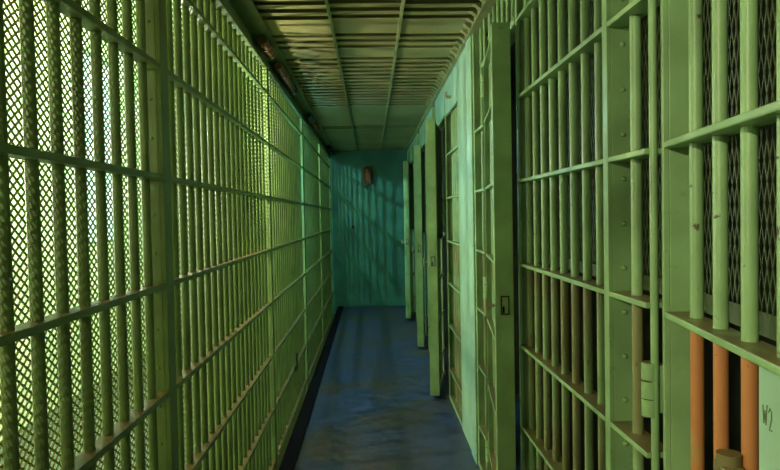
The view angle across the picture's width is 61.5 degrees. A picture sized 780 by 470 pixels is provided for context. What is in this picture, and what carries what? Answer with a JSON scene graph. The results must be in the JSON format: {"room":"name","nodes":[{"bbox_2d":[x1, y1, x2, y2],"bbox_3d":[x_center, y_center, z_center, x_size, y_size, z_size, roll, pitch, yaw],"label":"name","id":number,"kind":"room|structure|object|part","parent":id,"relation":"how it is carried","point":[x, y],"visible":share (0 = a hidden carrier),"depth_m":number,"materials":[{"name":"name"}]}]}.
{"room":"prison interior","nodes":[
{"label":"prison interior","id":0,"kind":"room"},
{"bbox_2d":[0,0,181,440],"bbox_3d":[-3.431,-0.509,4.210,0.200,4.860,13.440,-1,2,-2],"label":"wall","id":1,"kind":"structure","parent":0,"point":[16,164],"depth_m":6.48,"materials":[{"name":"green metal"}]},
{"bbox_2d":[83,51,113,244],"bbox_3d":[-3.533,-1.019,7.826,0.060,2.250,1.300,-1,2,-2],"label":"window","id":2,"kind":"structure","parent":1,"relation":"in","point":[87,135],"depth_m":7.80,"materials":[{"name":"paint"}]},
{"bbox_2d":[0,330,201,469],"bbox_3d":[-1.937,1.831,4.321,2.700,0.120,13.440,-1,2,-2],"label":"floor","id":3,"kind":"structure","parent":0,"point":[56,411],"depth_m":5.80,"materials":[{"name":"paint"}]},
{"bbox_2d":[0,0,178,469],"bbox_3d":[-0.716,0.401,1.102,0.066,2.860,2.200,-1,2,-2],"label":"bars","id":4,"kind":"object","parent":3,"relation":"on","point":[149,54],"visible":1,"depth_m":1.60,"materials":[{"name":"paint"}]},
{"bbox_3d":[-0.744,0.376,2.160,0.052,2.850,0.083,-1,2,-2],"label":"riveted post","id":5,"kind":"part","parent":4,"relation":"part of","materials":[{"name":"green metal"}]},
{"bbox_2d":[166,0,277,469],"bbox_3d":[-0.780,0.338,3.300,0.066,2.860,2.200,-1,2,-2],"label":"bars","id":6,"kind":"object","parent":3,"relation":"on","point":[231,370],"visible":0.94,"depth_m":2.99,"materials":[{"name":"paint"}]},
{"bbox_3d":[-0.810,0.354,3.295,0.003,2.826,2.182,-1,2,-2],"label":"panel","id":7,"kind":"part","parent":6,"relation":"part of","materials":[{"name":"yellow paint"}]},
{"bbox_3d":[-0.801,-1.076,3.259,0.056,0.030,2.200,-1,2,-2],"label":"rail","id":8,"kind":"part","parent":6,"relation":"part of","materials":[{"name":"metal"}]},
{"bbox_3d":[-0.807,0.313,4.358,0.052,2.850,0.083,-1,2,-2],"label":"riveted post","id":9,"kind":"part","parent":6,"relation":"part of","materials":[{"name":"green metal"}]},
{"bbox_2d":[268,67,308,469],"bbox_3d":[-0.830,0.275,5.499,0.092,2.859,2.198,-1,2,-2],"label":"bars","id":10,"kind":"object","parent":3,"relation":"on","point":[286,121],"depth_m":5.32,"materials":[{"name":"paint"}]},
{"bbox_3d":[-0.865,-1.139,5.457,0.056,0.030,2.200,-1,2,-2],"label":"rail","id":11,"kind":"part","parent":10,"relation":"part of","materials":[{"name":"metal"}]},
{"bbox_3d":[-0.782,1.060,5.473,0.028,0.150,0.040,-1,2,-2],"label":"latch handle","id":12,"kind":"part","parent":10,"relation":"part of","materials":[{"name":"green metal"}]},
{"bbox_3d":[-0.782,1.054,5.472,0.028,0.138,0.016,-1,2,-2],"label":"lever","id":13,"kind":"part","parent":10,"relation":"part of","materials":[{"name":"metal"}]},
{"bbox_3d":[-0.870,0.249,6.556,0.052,2.850,0.083,-1,2,-2],"label":"riveted post","id":14,"kind":"part","parent":10,"relation":"part of","materials":[{"name":"green metal"}]},
{"bbox_2d":[303,117,323,384],"bbox_3d":[-0.906,0.212,7.696,0.066,2.860,2.200,-1,2,-2],"label":"bars","id":15,"kind":"object","parent":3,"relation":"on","point":[311,143],"visible":0.74,"depth_m":7.69,"materials":[{"name":"paint"}]},
{"bbox_3d":[-0.928,-1.203,7.655,0.056,0.030,2.200,-1,2,-2],"label":"rail","id":16,"kind":"part","parent":15,"relation":"part of","materials":[{"name":"metal"}]},
{"bbox_3d":[-0.934,0.186,8.754,0.052,2.850,0.083,-1,2,-2],"label":"riveted post","id":17,"kind":"part","parent":15,"relation":"part of","materials":[{"name":"green metal"}]},
{"bbox_2d":[320,142,333,343],"bbox_3d":[-0.969,0.148,9.895,0.066,2.860,2.200,-1,2,-2],"label":"bars","id":18,"kind":"object","parent":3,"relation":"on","point":[324,156],"visible":0.72,"depth_m":9.96,"materials":[{"name":"paint"}]},
{"bbox_3d":[-0.991,-1.266,9.853,0.056,0.030,2.200,-1,2,-2],"label":"rail","id":19,"kind":"part","parent":18,"relation":"part of","materials":[{"name":"metal"}]},
{"bbox_3d":[-0.997,0.123,10.953,0.052,2.850,0.083,-1,2,-2],"label":"riveted post","id":20,"kind":"part","parent":18,"relation":"part of","materials":[{"name":"green metal"}]},
{"bbox_2d":[117,0,190,50],"bbox_3d":[-2.136,-2.914,4.178,2.480,0.100,13.440,-1,2,-2],"label":"ceiling","id":21,"kind":"structure","parent":0,"point":[118,0],"depth_m":8.78,"materials":[{"name":"beige paint"}]},
{"bbox_2d":[182,65,426,325],"bbox_3d":[-0.679,-0.812,11.081,6.100,4.960,0.150,-1,2,-2],"label":"wall","id":22,"kind":"structure","parent":0,"point":[368,259],"depth_m":11.04,"materials":[{"name":"paint"}]},
{"bbox_2d":[279,306,343,469],"bbox_3d":[-0.635,1.399,4.346,0.090,0.012,13.440,-1,2,-2],"label":"trim","id":23,"kind":"structure","parent":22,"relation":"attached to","point":[290,457],"depth_m":5.23,"materials":[{"name":"black rubber"}]},
{"bbox_2d":[325,0,357,150],"bbox_3d":[-0.350,-1.224,4.278,0.016,0.032,13.440,-1,2,-2],"label":"trim","id":24,"kind":"structure","parent":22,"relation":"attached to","point":[326,1],"depth_m":4.45,"materials":[{"name":"paint"}]},
{"bbox_2d":[363,166,370,183],"bbox_3d":[-0.384,-1.000,10.960,0.140,0.290,0.102,-1,2,-2],"label":"wall box","id":25,"kind":"object","parent":22,"relation":"attached to","point":[366,169],"visible":1,"depth_m":10.92,"materials":[{"name":"brown paint"}]},
{"bbox_2d":[380,0,404,150],"bbox_3d":[0.041,-1.230,4.289,0.016,0.034,13.440,-1,2,-2],"label":"trim","id":26,"kind":"structure","parent":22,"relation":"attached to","point":[402,1],"depth_m":4.45,"materials":[{"name":"paint"}]},
{"bbox_2d":[405,0,495,151],"bbox_3d":[0.483,-1.218,4.302,0.145,0.035,13.440,-1,2,-2],"label":"trim","id":27,"kind":"structure","parent":22,"relation":"attached to","point":[476,23],"depth_m":4.18,"materials":[{"name":"paint"}]},
{"bbox_2d":[252,0,547,150],"bbox_3d":[0.732,-1.387,4.305,3.240,0.307,13.440,-1,2,-2],"label":"ceiling","id":28,"kind":"structure","parent":0,"point":[365,30],"depth_m":4.53,"materials":[{"name":"paint"}]},
{"bbox_2d":[224,0,335,154],"bbox_3d":[-0.814,-1.196,5.514,0.130,0.074,10.935,-1,2,-2],"label":"beam","id":29,"kind":"structure","parent":28,"relation":"attached to","point":[245,12],"depth_m":4.36,"materials":[{"name":"metal"}]},
{"bbox_2d":[294,305,552,469],"bbox_3d":[0.865,1.456,4.390,3.080,0.160,13.440,-1,2,-2],"label":"floor","id":30,"kind":"structure","parent":0,"point":[374,408],"depth_m":5.19,"materials":[{"name":"blue concrete"}]},
{"bbox_2d":[407,142,415,311],"bbox_3d":[0.368,-0.088,10.267,0.090,2.600,1.560,-1,2,-2],"label":"bars","id":31,"kind":"object","parent":30,"relation":"in","point":[410,150],"visible":0.17,"depth_m":10.24,"materials":[{"name":"green paint"}]},
{"bbox_2d":[402,161,414,317],"bbox_3d":[0.278,0.058,9.890,0.118,2.275,0.833,-1,2,7],"label":"gate","id":32,"kind":"object","parent":31,"relation":"attached to","point":[407,167],"visible":1,"depth_m":9.50,"materials":[{"name":"green metal"}]},
{"bbox_3d":[0.321,-0.578,9.866,0.003,0.971,0.702,-1,2,7],"label":"panel","id":33,"kind":"part","parent":32,"relation":"part of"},
{"bbox_3d":[0.303,0.054,9.924,0.058,2.260,0.760,-1,2,7],"label":"frame","id":34,"kind":"part","parent":32,"relation":"part of","materials":[{"name":"green paint"}]},
{"bbox_3d":[0.328,-1.249,9.859,0.020,0.254,0.815,-1,2,-2],"label":"header plate","id":35,"kind":"part","parent":31,"relation":"part of","materials":[{"name":"paint"}]},
{"bbox_2d":[413,122,426,335],"bbox_3d":[0.420,-0.035,8.453,0.090,2.600,2.010,-1,2,-2],"label":"bars","id":36,"kind":"object","parent":30,"relation":"in","point":[419,139],"visible":0.16,"depth_m":8.49,"materials":[{"name":"green paint"}]},
{"bbox_3d":[0.354,-1.210,8.955,0.020,0.280,0.873,-1,2,-2],"label":"header plate","id":37,"kind":"part","parent":36,"relation":"part of","materials":[{"name":"paint"}]},
{"bbox_2d":[412,145,426,346],"bbox_3d":[0.349,0.117,7.811,0.118,2.275,0.833,-1,2,6],"label":"gate","id":38,"kind":"object","parent":36,"relation":"attached to","point":[418,153],"visible":1,"depth_m":7.41,"materials":[{"name":"green metal"}]},
{"bbox_3d":[0.392,-0.518,7.788,0.003,0.971,0.702,-1,2,6],"label":"panel","id":39,"kind":"part","parent":38,"relation":"part of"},
{"bbox_3d":[0.372,0.113,7.845,0.058,2.260,0.760,-1,2,6],"label":"frame","id":40,"kind":"part","parent":38,"relation":"part of","materials":[{"name":"green paint"}]},
{"bbox_3d":[0.387,-1.190,7.801,0.020,0.254,0.775,-1,2,-2],"label":"header plate","id":41,"kind":"part","parent":36,"relation":"part of","materials":[{"name":"paint"}]},
{"bbox_3d":[0.454,-0.671,8.361,0.002,1.241,0.292,-1,2,-2],"label":"panel","id":42,"kind":"part","parent":36,"relation":"part of","materials":[{"name":"green paint"}]},
{"bbox_2d":[424,86,445,373],"bbox_3d":[0.478,0.023,6.435,0.090,2.600,1.970,-1,2,-2],"label":"bars","id":43,"kind":"object","parent":30,"relation":"in","point":[437,112],"visible":0.28,"depth_m":6.33,"materials":[{"name":"green paint"}]},
{"bbox_3d":[0.412,-1.151,6.927,0.020,0.280,0.853,-1,2,-2],"label":"header plate","id":44,"kind":"part","parent":43,"relation":"part of","materials":[{"name":"paint"}]},
{"bbox_3d":[0.470,0.020,6.514,0.066,2.600,0.041,-1,2,-2],"label":"riveted post","id":45,"kind":"part","parent":43,"relation":"part of","materials":[{"name":"green metal"}]},
{"bbox_2d":[423,118,444,395],"bbox_3d":[0.389,0.176,5.784,0.118,2.275,0.833,-1,2,8],"label":"door","id":46,"kind":"structure","parent":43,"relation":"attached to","point":[433,133],"depth_m":5.39,"materials":[{"name":"green paint"}]},
{"bbox_3d":[0.432,-0.460,5.759,0.003,0.971,0.702,-1,2,8],"label":"panel","id":47,"kind":"part","parent":46,"relation":"part of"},
{"bbox_3d":[0.414,0.172,5.817,0.058,2.260,0.760,-1,2,8],"label":"frame","id":48,"kind":"part","parent":46,"relation":"part of","materials":[{"name":"green paint"}]},
{"bbox_3d":[0.445,-1.132,5.793,0.020,0.254,0.755,-1,2,-2],"label":"header plate","id":49,"kind":"part","parent":43,"relation":"part of","materials":[{"name":"paint"}]},
{"bbox_3d":[0.466,-0.989,5.805,0.066,0.030,0.770,-1,2,-2],"label":"header rail","id":50,"kind":"part","parent":43,"relation":"part of","materials":[{"name":"green metal"}]},
{"bbox_3d":[0.512,-0.613,6.342,0.002,1.241,0.292,-1,2,-2],"label":"panel","id":51,"kind":"part","parent":43,"relation":"part of","materials":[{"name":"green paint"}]},
{"bbox_2d":[444,0,514,469],"bbox_3d":[0.545,0.090,4.106,0.090,2.600,2.632,-1,2,-2],"label":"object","id":52,"kind":"object","parent":30,"relation":"in","point":[504,10],"visible":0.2,"depth_m":3.93,"materials":[{"name":"green paint"}]},
{"bbox_3d":[0.469,-1.095,4.962,0.020,0.280,0.787,-1,2,-2],"label":"header plate","id":53,"kind":"part","parent":52,"relation":"part of","materials":[{"name":"paint"}]},
{"bbox_3d":[0.536,1.348,5.034,0.062,0.030,0.788,-1,2,-2],"label":"rail","id":54,"kind":"part","parent":52,"relation":"part of","materials":[{"name":"green metal"}]},
{"bbox_2d":[457,35,477,464],"bbox_3d":[0.503,0.093,4.269,0.030,2.585,0.664,-1,2,-2],"label":"wall plate","id":55,"kind":"object","parent":52,"relation":"attached to","point":[464,62],"visible":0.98,"depth_m":4.21,"materials":[{"name":"paint"}]},
{"bbox_3d":[0.545,0.095,3.916,0.066,2.600,0.041,-1,2,-2],"label":"riveted post","id":56,"kind":"part","parent":52,"relation":"part of","materials":[{"name":"green metal"}]},
{"bbox_3d":[0.571,1.384,3.796,0.062,0.030,0.284,-1,2,-2],"label":"rail","id":57,"kind":"part","parent":52,"relation":"part of","materials":[{"name":"green metal"}]},
{"bbox_3d":[0.540,0.104,3.616,0.018,2.600,0.018,-1,2,-2],"label":"hinge rod","id":58,"kind":"part","parent":52,"relation":"part of","materials":[{"name":"green paint"}]},
{"bbox_3d":[0.542,-0.914,3.173,0.066,0.030,0.827,-1,2,-2],"label":"header rail","id":59,"kind":"part","parent":52,"relation":"part of","materials":[{"name":"green metal"}]},
{"bbox_2d":[483,22,515,469],"bbox_3d":[0.490,0.252,3.134,0.118,2.275,0.833,-1,2,5],"label":"door","id":60,"kind":"structure","parent":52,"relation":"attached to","point":[499,300],"depth_m":2.73,"materials":[{"name":"green paint"}]},
{"bbox_3d":[0.513,0.248,3.169,0.058,2.260,0.760,-1,2,5],"label":"frame","id":61,"kind":"part","parent":60,"relation":"part of","materials":[{"name":"green paint"}]},
{"bbox_3d":[0.420,0.299,2.757,0.042,0.065,0.040,-1,2,5],"label":"handle","id":62,"kind":"part","parent":60,"relation":"part of","materials":[{"name":"metal"}]},
{"bbox_3d":[0.478,0.291,2.721,0.036,0.080,0.005,-1,2,5],"label":"lock plate","id":63,"kind":"part","parent":60,"relation":"part of","materials":[{"name":"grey metal"}]},
{"bbox_2d":[515,0,662,469],"bbox_3d":[0.614,0.159,1.706,0.090,2.600,2.165,-1,2,-2],"label":"bars","id":64,"kind":"object","parent":30,"relation":"in","point":[630,388],"visible":0.94,"depth_m":1.98,"materials":[{"name":"green paint"}]},
{"bbox_3d":[0.629,-0.495,2.246,0.002,1.241,1.021,-1,2,-2],"label":"panel","id":65,"kind":"part","parent":64,"relation":"part of","materials":[{"name":"green paint"}]},
{"bbox_3d":[0.608,0.158,1.738,0.066,2.600,0.041,-1,2,-2],"label":"riveted post","id":66,"kind":"part","parent":64,"relation":"part of","materials":[{"name":"green metal"}]},
{"bbox_3d":[0.648,-0.476,1.590,0.002,1.241,0.244,-1,2,-2],"label":"panel","id":67,"kind":"part","parent":64,"relation":"part of","materials":[{"name":"green paint"}]},
{"bbox_3d":[0.602,0.165,1.491,0.018,2.600,0.018,-1,2,-2],"label":"hinge rod","id":68,"kind":"part","parent":64,"relation":"part of","materials":[{"name":"green paint"}]},
{"bbox_2d":[660,0,779,469],"bbox_3d":[0.541,0.313,1.017,0.118,2.275,0.833,-1,2,6],"label":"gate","id":69,"kind":"object","parent":64,"relation":"attached to","point":[684,135],"visible":1,"depth_m":1.14,"materials":[{"name":"green metal"}]},
{"bbox_3d":[0.565,0.309,1.051,0.058,2.260,0.760,-1,2,6],"label":"frame","id":70,"kind":"part","parent":69,"relation":"part of","materials":[{"name":"green paint"}]},
{"bbox_3d":[0.584,-0.323,0.993,0.003,0.971,0.702,-1,2,6],"label":"panel","id":71,"kind":"part","parent":69,"relation":"part of","materials":[{"name":"green metal"}]},
{"bbox_3d":[0.533,0.353,0.823,0.008,0.326,0.298,-1,2,6],"label":"slot plate","id":72,"kind":"part","parent":69,"relation":"part of","materials":[{"name":"paint"}]},
{"bbox_2d":[443,127,447,347],"bbox_3d":[1.439,-0.037,7.506,1.700,2.620,0.080,-1,2,-2],"label":"wall partition","id":73,"kind":"structure","parent":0,"point":[445,292],"depth_m":7.46,"materials":[{"name":"paint"}]},
{"bbox_2d":[511,81,551,393],"bbox_3d":[1.496,0.020,5.528,1.700,2.620,0.080,-1,2,-2],"label":"wall partition","id":74,"kind":"structure","parent":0,"point":[513,83],"depth_m":5.48,"materials":[{"name":"paint"}]},
{"bbox_2d":[555,0,776,469],"bbox_3d":[1.571,0.096,2.890,1.700,2.620,0.080,-1,2,-2],"label":"wire mesh","id":75,"kind":"structure","parent":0,"point":[734,359],"depth_m":2.84,"materials":[{"name":"paint"}]}
]}

